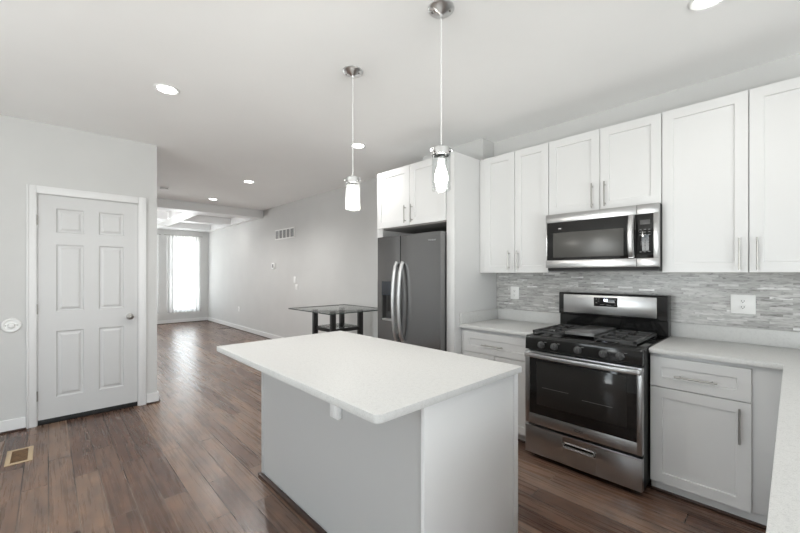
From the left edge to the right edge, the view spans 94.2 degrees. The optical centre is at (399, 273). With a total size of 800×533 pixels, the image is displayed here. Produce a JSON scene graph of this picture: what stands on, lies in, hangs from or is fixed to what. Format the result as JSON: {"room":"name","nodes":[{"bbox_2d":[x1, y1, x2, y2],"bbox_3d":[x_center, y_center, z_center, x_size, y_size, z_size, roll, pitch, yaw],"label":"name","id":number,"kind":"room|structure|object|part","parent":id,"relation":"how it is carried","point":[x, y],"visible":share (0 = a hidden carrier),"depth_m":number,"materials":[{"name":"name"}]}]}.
{"room":"kitchen","nodes":[
{"label":"kitchen","id":0,"kind":"room"},
{"bbox_2d":[0,114,156,425],"bbox_3d":[-3.876,0.006,2.897,3.350,2.760,0.120,0,0,-43],"label":"wall","id":1,"kind":"structure","parent":0,"point":[31,152],"depth_m":3.39,"materials":[{"name":"grey paint"}]},
{"bbox_2d":[1,318,21,332],"bbox_3d":[-3.396,0.456,3.247,0.128,0.128,0.030,0,0,-43],"label":"thermostat","id":2,"kind":"object","parent":1,"relation":"attached to","point":[10,325],"visible":1,"depth_m":3.25,"materials":[{"name":"white plastic"}]},
{"bbox_2d":[0,417,25,434],"bbox_3d":[-4.185,1.332,2.501,2.355,0.108,0.030,0,0,-43],"label":"baseboard","id":3,"kind":"structure","parent":1,"relation":"attached to","point":[17,424],"depth_m":3.25,"materials":[{"name":"white paint"}]},
{"bbox_2d":[26,184,145,428],"bbox_3d":[-3.035,0.295,3.650,0.892,2.182,0.181,0,0,-43],"label":"door","id":4,"kind":"structure","parent":1,"relation":"in","point":[86,308],"depth_m":3.59,"materials":[{"name":"grey paint"}]},
{"bbox_3d":[-2.771,0.446,3.821,0.064,0.064,0.067,0,0,-43],"label":"knob","id":5,"kind":"part","parent":4,"relation":"part of","materials":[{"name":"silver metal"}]},
{"bbox_2d":[146,392,158,404],"bbox_3d":[-2.637,1.332,3.966,0.114,0.108,0.030,0,0,-43],"label":"baseboard","id":6,"kind":"structure","parent":1,"relation":"attached to","point":[151,398],"depth_m":3.96,"materials":[{"name":"white paint"}]},
{"bbox_2d":[157,229,207,320],"bbox_3d":[-6.655,0.006,10.050,2.680,2.760,0.150,0,0,-43],"label":"wall","id":7,"kind":"structure","parent":0,"point":[163,315],"depth_m":10.39,"materials":[{"name":"grey paint"}]},
{"bbox_2d":[157,317,207,324],"bbox_3d":[-6.550,1.332,10.026,2.528,0.108,0.030,0,0,-43],"label":"baseboard","id":8,"kind":"structure","parent":7,"relation":"attached to","point":[159,322],"depth_m":10.43,"materials":[{"name":"white paint"}]},
{"bbox_2d":[157,222,209,231],"bbox_3d":[-6.411,-1.290,9.799,2.450,0.168,0.550,0,0,-43],"label":"trim","id":9,"kind":"structure","parent":7,"relation":"attached to","point":[184,226],"depth_m":10.13,"materials":[{"name":"white paint"}]},
{"bbox_2d":[173,237,196,310],"bbox_3d":[-6.121,0.021,10.562,0.620,2.070,0.060,0,0,-43],"label":"window","id":10,"kind":"structure","parent":7,"relation":"in","point":[174,237],"depth_m":10.73,"materials":[{"name":"white glass"}]},
{"bbox_3d":[-6.074,-1.050,10.439,0.960,0.019,0.082,0,0,-43],"label":"curtain rod","id":11,"kind":"object","parent":7,"relation":"attached to","visible":0},
{"bbox_2d":[167,235,199,312],"bbox_3d":[-6.052,0.024,10.415,0.838,2.125,0.050,0,0,-43],"label":"sheer curtain","id":12,"kind":"object","parent":11,"relation":"hanging from","point":[177,239],"visible":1,"depth_m":10.39,"materials":[{"name":"fabric"}]},
{"bbox_3d":[-6.945,-1.050,9.615,1.280,0.019,0.082,0,0,-43],"label":"curtain rod","id":13,"kind":"object","parent":7,"relation":"attached to","visible":0},
{"bbox_2d":[157,235,158,313],"bbox_3d":[-6.926,0.024,9.588,1.212,2.125,0.050,0,0,-43],"label":"sheer curtain","id":14,"kind":"object","parent":13,"relation":"hanging from","point":[158,235],"visible":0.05,"depth_m":10.00,"materials":[{"name":"fabric"}]},
{"bbox_2d":[0,321,765,532],"bbox_3d":[-2.796,1.436,3.619,6.310,0.100,14.900,0,0,-43],"label":"floor","id":15,"kind":"structure","parent":0,"point":[187,461],"depth_m":2.52,"materials":[{"name":"brown wood"}]},
{"bbox_2d":[4,446,33,466],"bbox_3d":[-2.884,1.383,2.818,0.146,0.006,0.313,0,0,-43],"label":"floor vent","id":16,"kind":"object","parent":15,"relation":"in","point":[21,455],"visible":1,"depth_m":2.81,"materials":[{"name":"beige metal"}]},
{"bbox_2d":[288,304,377,334],"bbox_3d":[-0.854,0.936,5.138,0.950,0.900,1.050,0,0,-43],"label":"dining table","id":17,"kind":"object","parent":15,"relation":"on","point":[341,326],"visible":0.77,"depth_m":5.12,"materials":[{"name":"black glass"}]},
{"bbox_3d":[-1.178,0.942,5.158,0.060,0.888,0.060,0,0,-43],"label":"leg","id":18,"kind":"part","parent":17,"relation":"part of","materials":[{"name":"black wood"}]},
{"bbox_3d":[-0.873,0.942,4.835,0.060,0.888,0.060,0,0,-43],"label":"leg","id":19,"kind":"part","parent":17,"relation":"part of","materials":[{"name":"black wood"}]},
{"bbox_2d":[324,323,348,328],"bbox_3d":[-0.864,0.726,5.149,0.418,0.008,0.418,0,0,-43],"label":"shelf","id":20,"kind":"object","parent":17,"relation":"attached to","point":[327,326],"depth_m":5.24,"materials":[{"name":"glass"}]},
{"bbox_3d":[-0.864,0.753,5.149,0.468,0.045,0.468,0,0,-43],"label":"shelf rail","id":21,"kind":"part","parent":17,"relation":"part of","materials":[{"name":"black wood"}]},
{"bbox_3d":[-0.856,0.942,5.463,0.060,0.888,0.060,0,0,-43],"label":"leg","id":22,"kind":"part","parent":17,"relation":"part of","materials":[{"name":"black wood"}]},
{"bbox_3d":[-0.550,0.942,5.140,0.060,0.888,0.060,0,0,-43],"label":"leg","id":23,"kind":"part","parent":17,"relation":"part of","materials":[{"name":"black wood"}]},
{"bbox_2d":[217,331,521,532],"bbox_3d":[-0.274,0.928,2.150,0.982,0.915,1.616,0,0,-43],"label":"kitchen island","id":24,"kind":"object","parent":15,"relation":"on","point":[425,440],"visible":1,"depth_m":1.78,"materials":[{"name":"grey paint"}]},
{"bbox_3d":[-0.691,0.944,2.788,0.703,0.884,0.020,0,0,-43],"label":"panel","id":25,"kind":"part","parent":24,"relation":"part of","materials":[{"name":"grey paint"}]},
{"bbox_3d":[-0.446,1.375,2.006,0.028,0.022,1.517,0,0,-43],"label":"shoe moulding","id":26,"kind":"part","parent":24,"relation":"part of","materials":[{"name":"brown wood"}]},
{"bbox_2d":[330,404,341,419],"bbox_3d":[-0.327,0.676,1.879,0.032,0.110,0.074,0,0,-43],"label":"outlet","id":27,"kind":"object","parent":24,"relation":"attached to","point":[335,412],"visible":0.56,"depth_m":1.86,"materials":[{"name":"white plastic"}]},
{"bbox_2d":[331,404,334,416],"bbox_3d":[-0.337,0.676,1.871,0.005,0.084,0.036,0,0,-43],"label":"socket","id":28,"kind":"object","parent":27,"relation":"attached to","point":[332,406],"depth_m":1.87,"materials":[{"name":"white plastic"}]},
{"bbox_3d":[0.343,0.944,1.694,0.703,0.884,0.020,0,0,-43],"label":"panel","id":29,"kind":"part","parent":24,"relation":"part of","materials":[{"name":"white paint"}]},
{"bbox_2d":[378,229,410,237],"bbox_3d":[0.033,0.134,4.411,0.709,2.505,0.085,0,0,-43],"label":"cabinet end panel","id":30,"kind":"object","parent":15,"relation":"on","point":[381,233],"visible":0.1,"depth_m":4.28,"materials":[{"name":"white paint"}]},
{"bbox_2d":[378,231,446,350],"bbox_3d":[0.293,0.498,3.952,0.804,1.775,0.896,0,0,-43],"label":"refrigerator","id":31,"kind":"object","parent":15,"relation":"on","point":[412,268],"visible":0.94,"depth_m":3.65,"materials":[{"name":"grey metal"}]},
{"bbox_3d":[-0.112,0.161,3.954,0.059,0.150,0.190,0,0,-43],"label":"control panel","id":32,"kind":"part","parent":31,"relation":"part of","materials":[{"name":"grey plastic"}]},
{"bbox_3d":[-0.100,0.461,3.952,0.065,1.700,0.356,0,0,-43],"label":"freezer door","id":33,"kind":"part","parent":31,"relation":"part of","materials":[{"name":"silver metal"}]},
{"bbox_3d":[-0.055,0.286,3.802,0.092,0.815,0.035,0,0,-43],"label":"handle","id":34,"kind":"part","parent":31,"relation":"part of","materials":[{"name":"silver metal"}]},
{"bbox_3d":[0.005,0.286,3.738,0.092,0.815,0.035,0,0,-43],"label":"handle","id":35,"kind":"part","parent":31,"relation":"part of","materials":[{"name":"silver metal"}]},
{"bbox_3d":[0.211,0.461,3.623,0.065,1.700,0.530,0,0,-43],"label":"door","id":36,"kind":"part","parent":31,"relation":"part of","materials":[{"name":"silver metal"}]},
{"bbox_2d":[447,151,496,353],"bbox_3d":[0.724,0.134,3.680,0.709,2.505,0.092,0,0,-43],"label":"cabinet end panel","id":37,"kind":"object","parent":15,"relation":"on","point":[468,289],"visible":0.34,"depth_m":3.50,"materials":[{"name":"white paint"}]},
{"bbox_2d":[462,328,527,442],"bbox_3d":[1.015,0.944,3.394,0.640,0.884,0.714,0,0,-43],"label":"base cabinet","id":38,"kind":"object","parent":15,"relation":"on","point":[495,346],"visible":0.25,"depth_m":3.13,"materials":[{"name":"white paint"}]},
{"bbox_3d":[0.708,1.012,3.319,0.020,0.595,0.326,0,0,-43],"label":"door","id":39,"kind":"part","parent":38,"relation":"part of","materials":[{"name":"white paint"}]},
{"bbox_3d":[0.791,0.629,3.191,0.036,0.011,0.208,0,0,-43],"label":"handle","id":40,"kind":"part","parent":38,"relation":"part of","materials":[{"name":"silver metal"}]},
{"bbox_3d":[0.821,0.619,3.199,0.020,0.180,0.656,0,0,-43],"label":"drawer","id":41,"kind":"part","parent":38,"relation":"part of","materials":[{"name":"white paint"}]},
{"bbox_2d":[459,308,559,335],"bbox_3d":[1.025,0.433,3.406,0.648,0.135,0.716,0,0,-43],"label":"countertop","id":42,"kind":"structure","parent":38,"relation":"on","point":[508,321],"depth_m":3.49,"materials":[{"name":"stone"}]},
{"bbox_3d":[0.935,1.012,3.079,0.020,0.595,0.326,0,0,-43],"label":"door","id":43,"kind":"part","parent":38,"relation":"part of","materials":[{"name":"white paint"}]},
{"bbox_2d":[524,292,670,492],"bbox_3d":[1.467,0.775,2.791,0.803,1.222,0.788,0,0,-43],"label":"gas range","id":44,"kind":"object","parent":15,"relation":"on","point":[587,399],"visible":0.97,"depth_m":2.58,"materials":[{"name":"silver metal"}]},
{"bbox_3d":[1.030,0.528,2.732,0.032,0.052,0.052,0,0,-43],"label":"knob","id":45,"kind":"part","parent":44,"relation":"part of","materials":[{"name":"grey plastic"}]},
{"bbox_3d":[1.097,0.528,2.662,0.032,0.052,0.052,0,0,-43],"label":"knob","id":46,"kind":"part","parent":44,"relation":"part of","materials":[{"name":"grey plastic"}]},
{"bbox_3d":[1.209,0.528,2.543,0.032,0.052,0.052,0,0,-43],"label":"knob","id":47,"kind":"part","parent":44,"relation":"part of","materials":[{"name":"grey plastic"}]},
{"bbox_3d":[1.198,0.608,2.534,0.060,0.032,0.760,0,0,-43],"label":"handle","id":48,"kind":"part","parent":44,"relation":"part of","materials":[{"name":"silver metal"}]},
{"bbox_3d":[1.232,0.833,2.563,0.027,0.434,0.708,0,0,-43],"label":"door glass","id":49,"kind":"part","parent":44,"relation":"part of","materials":[{"name":"black glass"}]},
{"bbox_3d":[1.231,1.242,2.565,0.046,0.207,0.768,0,0,-43],"label":"warming drawer","id":50,"kind":"part","parent":44,"relation":"part of","materials":[{"name":"silver metal"}]},
{"bbox_3d":[1.234,0.854,2.568,0.042,0.541,0.768,0,0,-43],"label":"oven door","id":51,"kind":"part","parent":44,"relation":"part of","materials":[{"name":"silver metal"}]},
{"bbox_3d":[1.237,0.520,2.571,0.050,0.102,0.768,0,0,-43],"label":"control panel","id":52,"kind":"part","parent":44,"relation":"part of","materials":[{"name":"black metal"}]},
{"bbox_2d":[565,325,615,336],"bbox_3d":[1.460,0.437,2.837,0.470,0.022,0.205,0,0,-43],"label":"griddle plate","id":53,"kind":"object","parent":44,"relation":"on","point":[590,330],"visible":0.94,"depth_m":2.77,"materials":[{"name":"grey metal"}]},
{"bbox_2d":[529,327,669,351],"bbox_3d":[1.500,0.479,2.820,0.715,0.023,0.768,0,0,-43],"label":"cooktop","id":54,"kind":"object","parent":44,"relation":"in","point":[644,346],"depth_m":2.63,"materials":[{"name":"black metal"}]},
{"bbox_3d":[1.321,0.528,2.425,0.032,0.052,0.052,0,0,-43],"label":"knob","id":55,"kind":"part","parent":44,"relation":"part of","materials":[{"name":"grey plastic"}]},
{"bbox_3d":[1.389,0.528,2.354,0.032,0.052,0.052,0,0,-43],"label":"knob","id":56,"kind":"part","parent":44,"relation":"part of","materials":[{"name":"grey plastic"}]},
{"bbox_2d":[650,353,782,528],"bbox_3d":[2.016,0.944,2.336,0.640,0.884,0.631,0,0,-43],"label":"base cabinet","id":57,"kind":"object","parent":15,"relation":"on","point":[713,424],"visible":0.84,"depth_m":2.14,"materials":[{"name":"white paint"}]},
{"bbox_3d":[1.739,0.629,2.189,0.036,0.011,0.201,0,0,-43],"label":"handle","id":58,"kind":"part","parent":57,"relation":"part of","materials":[{"name":"silver metal"}]},
{"bbox_3d":[1.762,0.617,2.204,0.020,0.185,0.469,0,0,-43],"label":"drawer","id":59,"kind":"part","parent":57,"relation":"part of","materials":[{"name":"white paint"}]},
{"bbox_3d":[1.762,1.012,2.204,0.020,0.596,0.469,0,0,-43],"label":"door","id":60,"kind":"part","parent":57,"relation":"part of","materials":[{"name":"white paint"}]},
{"bbox_3d":[1.836,1.377,2.167,0.014,0.018,0.631,0,0,-43],"label":"shoe moulding","id":61,"kind":"part","parent":57,"relation":"part of","materials":[{"name":"brown wood"}]},
{"bbox_3d":[1.871,0.844,2.049,0.036,0.195,0.011,0,0,-43],"label":"handle","id":62,"kind":"part","parent":57,"relation":"part of","materials":[{"name":"silver metal"}]},
{"bbox_3d":[1.779,0.944,1.306,2.400,0.884,0.653,0,0,-43],"label":"base cabinet","id":63,"kind":"object","parent":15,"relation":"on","visible":0},
{"bbox_2d":[649,322,799,532],"bbox_3d":[1.468,0.433,1.380,2.789,0.135,1.268,0,0,-43],"label":"countertop","id":64,"kind":"structure","parent":63,"relation":"on","point":[774,349],"depth_m":2.01,"materials":[{"name":"stone"}]},
{"bbox_2d":[0,0,799,217],"bbox_3d":[-2.796,-1.434,3.619,6.310,0.120,14.900,0,0,-43],"label":"ceiling","id":65,"kind":"structure","parent":0,"point":[264,98],"depth_m":2.47,"materials":[{"name":"paint"}]},
{"bbox_2d":[159,186,168,189],"bbox_3d":[-3.757,-1.352,5.917,0.130,0.044,0.130,0,0,-43],"label":"smoke detector","id":66,"kind":"object","parent":65,"relation":"attached to","point":[160,187],"visible":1,"depth_m":5.88,"materials":[{"name":"white plastic"}]},
{"bbox_2d":[154,83,179,94],"bbox_3d":[-1.737,-1.369,2.771,0.168,0.008,0.168,0,0,-43],"label":"recessed light","id":67,"kind":"object","parent":65,"relation":"in","point":[163,88],"visible":1,"depth_m":2.76,"materials":[{"name":"white plastic"}]},
{"bbox_2d":[157,211,197,226],"bbox_3d":[-5.191,-1.290,8.531,0.300,0.168,2.970,0,0,-43],"label":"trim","id":68,"kind":"structure","parent":65,"relation":"attached to","point":[172,215],"depth_m":8.13,"materials":[{"name":"white paint"}]},
{"bbox_2d":[243,180,254,182],"bbox_3d":[-2.260,-1.369,5.562,0.168,0.008,0.168,0,0,-43],"label":"recessed light","id":69,"kind":"object","parent":65,"relation":"in","point":[245,181],"visible":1,"depth_m":5.54,"materials":[{"name":"white plastic"}]},
{"bbox_2d":[343,65,362,206],"bbox_3d":[-0.320,-0.901,2.522,0.136,0.944,0.136,0,0,-43],"label":"pendant lamp","id":70,"kind":"object","parent":65,"relation":"hanging from","point":[353,71],"visible":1,"depth_m":2.50,"materials":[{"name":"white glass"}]},
{"bbox_3d":[-0.320,-0.992,2.522,0.005,0.655,0.005,0,0,-21],"label":"cord","id":71,"kind":"part","parent":70,"relation":"part of","materials":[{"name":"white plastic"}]},
{"bbox_3d":[-0.320,-0.524,2.522,0.069,0.149,0.069,0,0,-43],"label":"bulb","id":72,"kind":"part","parent":70,"relation":"part of","materials":[{"name":"white glass"}]},
{"bbox_2d":[350,143,365,148],"bbox_3d":[-0.452,-1.369,3.995,0.168,0.008,0.168,0,0,-43],"label":"recessed light","id":73,"kind":"object","parent":65,"relation":"in","point":[355,145],"visible":0.91,"depth_m":3.98,"materials":[{"name":"white plastic"}]},
{"bbox_2d":[428,0,454,189],"bbox_3d":[0.214,-0.901,1.925,0.136,0.944,0.136,0,0,-43],"label":"pendant lamp","id":74,"kind":"object","parent":65,"relation":"hanging from","point":[438,9],"visible":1,"depth_m":1.91,"materials":[{"name":"white glass"}]},
{"bbox_3d":[0.214,-0.992,1.925,0.005,0.655,0.005,0,0,-21],"label":"cord","id":75,"kind":"part","parent":74,"relation":"part of","materials":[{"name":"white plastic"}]},
{"bbox_3d":[0.214,-0.524,1.925,0.069,0.149,0.069,0,0,-43],"label":"bulb","id":76,"kind":"part","parent":74,"relation":"part of","materials":[{"name":"white glass"}]},
{"bbox_2d":[688,0,723,10],"bbox_3d":[1.545,-1.369,1.859,0.168,0.008,0.168,0,0,-43],"label":"recessed light","id":77,"kind":"object","parent":65,"relation":"in","point":[693,5],"visible":1,"depth_m":1.89,"materials":[{"name":"white plastic"}]},
{"bbox_2d":[423,138,493,159],"bbox_3d":[0.630,-1.250,4.150,0.202,0.248,0.835,0,0,-43],"label":"wall","id":78,"kind":"structure","parent":0,"point":[480,149],"depth_m":3.86,"materials":[{"name":"grey paint"}]},
{"bbox_2d":[208,53,799,337],"bbox_3d":[-0.598,0.006,5.697,0.160,2.760,14.900,0,0,-43],"label":"wall","id":79,"kind":"structure","parent":0,"point":[332,255],"depth_m":5.47,"materials":[{"name":"grey paint"}]},
{"bbox_2d":[157,211,230,225],"bbox_3d":[-5.205,-1.290,8.524,2.450,0.168,0.300,0,0,-43],"label":"beam","id":80,"kind":"structure","parent":79,"relation":"attached to","point":[163,216],"depth_m":8.82,"materials":[{"name":"white paint"}]},
{"bbox_2d":[157,198,262,219],"bbox_3d":[-4.028,-1.290,7.360,2.560,0.168,0.330,0,0,-43],"label":"beam","id":81,"kind":"structure","parent":79,"relation":"attached to","point":[162,204],"depth_m":7.37,"materials":[{"name":"white paint"}]},
{"bbox_2d":[206,217,255,231],"bbox_3d":[-4.461,-1.290,9.600,0.110,0.168,3.520,0,0,-43],"label":"trim","id":82,"kind":"structure","parent":79,"relation":"attached to","point":[234,221],"depth_m":9.18,"materials":[{"name":"white paint"}]},
{"bbox_2d":[208,317,283,338],"bbox_3d":[-2.697,1.332,7.793,0.030,0.108,8.570,0,0,-43],"label":"baseboard","id":83,"kind":"structure","parent":79,"relation":"attached to","point":[238,327],"depth_m":8.79,"materials":[{"name":"white paint"}]},
{"bbox_2d":[275,227,294,239],"bbox_3d":[-2.293,-0.786,7.378,0.012,0.205,0.832,0,0,-43],"label":"air vent","id":84,"kind":"object","parent":79,"relation":"in","point":[285,233],"visible":1,"depth_m":7.35,"materials":[{"name":"white plastic"}]},
{"bbox_2d":[377,158,446,233],"bbox_3d":[0.358,-0.802,4.026,0.766,0.633,1.051,0,0,-43],"label":"upper cabinet","id":85,"kind":"object","parent":79,"relation":"attached to","point":[407,202],"visible":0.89,"depth_m":3.81,"materials":[{"name":"white wood"}]},
{"bbox_3d":[-0.074,-0.802,3.991,0.020,0.617,0.509,0,0,-43],"label":"door","id":86,"kind":"part","parent":85,"relation":"part of","materials":[{"name":"white paint"}]},
{"bbox_3d":[0.265,-0.802,3.634,0.020,0.617,0.468,0,0,-43],"label":"door","id":87,"kind":"part","parent":85,"relation":"part of","materials":[{"name":"white paint"}]},
{"bbox_2d":[511,287,518,298],"bbox_3d":[1.149,0.196,3.726,0.009,0.125,0.092,0,0,-43],"label":"outlet","id":88,"kind":"object","parent":79,"relation":"attached to","point":[514,290],"visible":1,"depth_m":3.72,"materials":[{"name":"white plastic"}]},
{"bbox_2d":[480,142,563,272],"bbox_3d":[1.122,-0.560,3.509,0.347,1.108,0.697,0,0,-43],"label":"upper cabinet","id":89,"kind":"object","parent":79,"relation":"attached to","point":[514,186],"visible":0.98,"depth_m":3.39,"materials":[{"name":"white paint"}]},
{"bbox_3d":[0.940,-0.560,3.515,0.020,1.108,0.321,0,0,-43],"label":"door","id":90,"kind":"part","parent":89,"relation":"part of","materials":[{"name":"white paint"}]},
{"bbox_3d":[1.161,-0.560,3.281,0.020,1.108,0.313,0,0,-43],"label":"door","id":91,"kind":"part","parent":89,"relation":"part of","materials":[{"name":"white paint"}]},
{"bbox_2d":[549,113,661,214],"bbox_3d":[1.638,-0.800,2.963,0.347,0.628,0.798,0,0,-43],"label":"upper cabinet","id":92,"kind":"object","parent":79,"relation":"attached to","point":[618,165],"visible":0.83,"depth_m":2.82,"materials":[{"name":"white paint"}]},
{"bbox_3d":[1.409,-0.801,3.019,0.020,0.626,0.398,0,0,-43],"label":"door","id":93,"kind":"part","parent":92,"relation":"part of","materials":[{"name":"white paint"}]},
{"bbox_3d":[1.492,-0.604,2.891,0.036,0.190,0.011,0,0,-43],"label":"handle","id":94,"kind":"part","parent":92,"relation":"part of","materials":[{"name":"silver metal"}]},
{"bbox_2d":[546,202,661,271],"bbox_3d":[1.608,-0.248,2.920,0.450,0.468,0.790,0,0,-43],"label":"microwave","id":95,"kind":"object","parent":92,"relation":"attached to","point":[626,238],"visible":1,"depth_m":2.75,"materials":[{"name":"silver metal"}]},
{"bbox_3d":[1.448,-0.259,2.857,0.026,0.312,0.645,0,0,-43],"label":"door glass","id":96,"kind":"part","parent":95,"relation":"part of","materials":[{"name":"black glass"}]},
{"bbox_3d":[1.623,-0.260,2.615,0.052,0.300,0.040,0,0,-43],"label":"handle","id":97,"kind":"part","parent":95,"relation":"part of","materials":[{"name":"silver metal"}]},
{"bbox_3d":[1.718,-0.262,2.572,0.030,0.436,0.133,0,0,-43],"label":"control panel","id":98,"kind":"part","parent":95,"relation":"part of","materials":[{"name":"silver metal"}]},
{"bbox_3d":[1.554,-0.604,2.825,0.036,0.190,0.011,0,0,-43],"label":"handle","id":99,"kind":"part","parent":92,"relation":"part of","materials":[{"name":"silver metal"}]},
{"bbox_3d":[1.684,-0.801,2.728,0.020,0.626,0.394,0,0,-43],"label":"door","id":100,"kind":"part","parent":92,"relation":"part of","materials":[{"name":"white paint"}]},
{"bbox_2d":[662,77,799,272],"bbox_3d":[2.217,-0.560,2.350,0.347,1.108,0.878,0,0,-43],"label":"upper cabinet","id":101,"kind":"object","parent":79,"relation":"attached to","point":[731,163],"visible":1,"depth_m":2.30,"materials":[{"name":"white paint"}]},
{"bbox_3d":[1.973,-0.560,2.423,0.020,1.108,0.436,0,0,-43],"label":"door","id":102,"kind":"part","parent":101,"relation":"part of","materials":[{"name":"white paint"}]},
{"bbox_3d":[2.075,-0.119,2.274,0.036,0.194,0.011,0,0,-43],"label":"handle","id":103,"kind":"part","parent":101,"relation":"part of","materials":[{"name":"silver metal"}]},
{"bbox_3d":[2.130,-0.119,2.216,0.036,0.194,0.011,0,0,-43],"label":"handle","id":104,"kind":"part","parent":101,"relation":"part of","materials":[{"name":"silver metal"}]},
{"bbox_3d":[2.276,-0.560,2.103,0.020,1.108,0.436,0,0,-43],"label":"door","id":105,"kind":"part","parent":101,"relation":"part of","materials":[{"name":"white paint"}]},
{"bbox_2d":[731,294,755,313],"bbox_3d":[2.307,0.208,2.501,0.009,0.128,0.125,0,0,-43],"label":"outlet","id":106,"kind":"object","parent":79,"relation":"attached to","point":[741,304],"visible":1,"depth_m":2.50,"materials":[{"name":"white plastic"}]}
]}

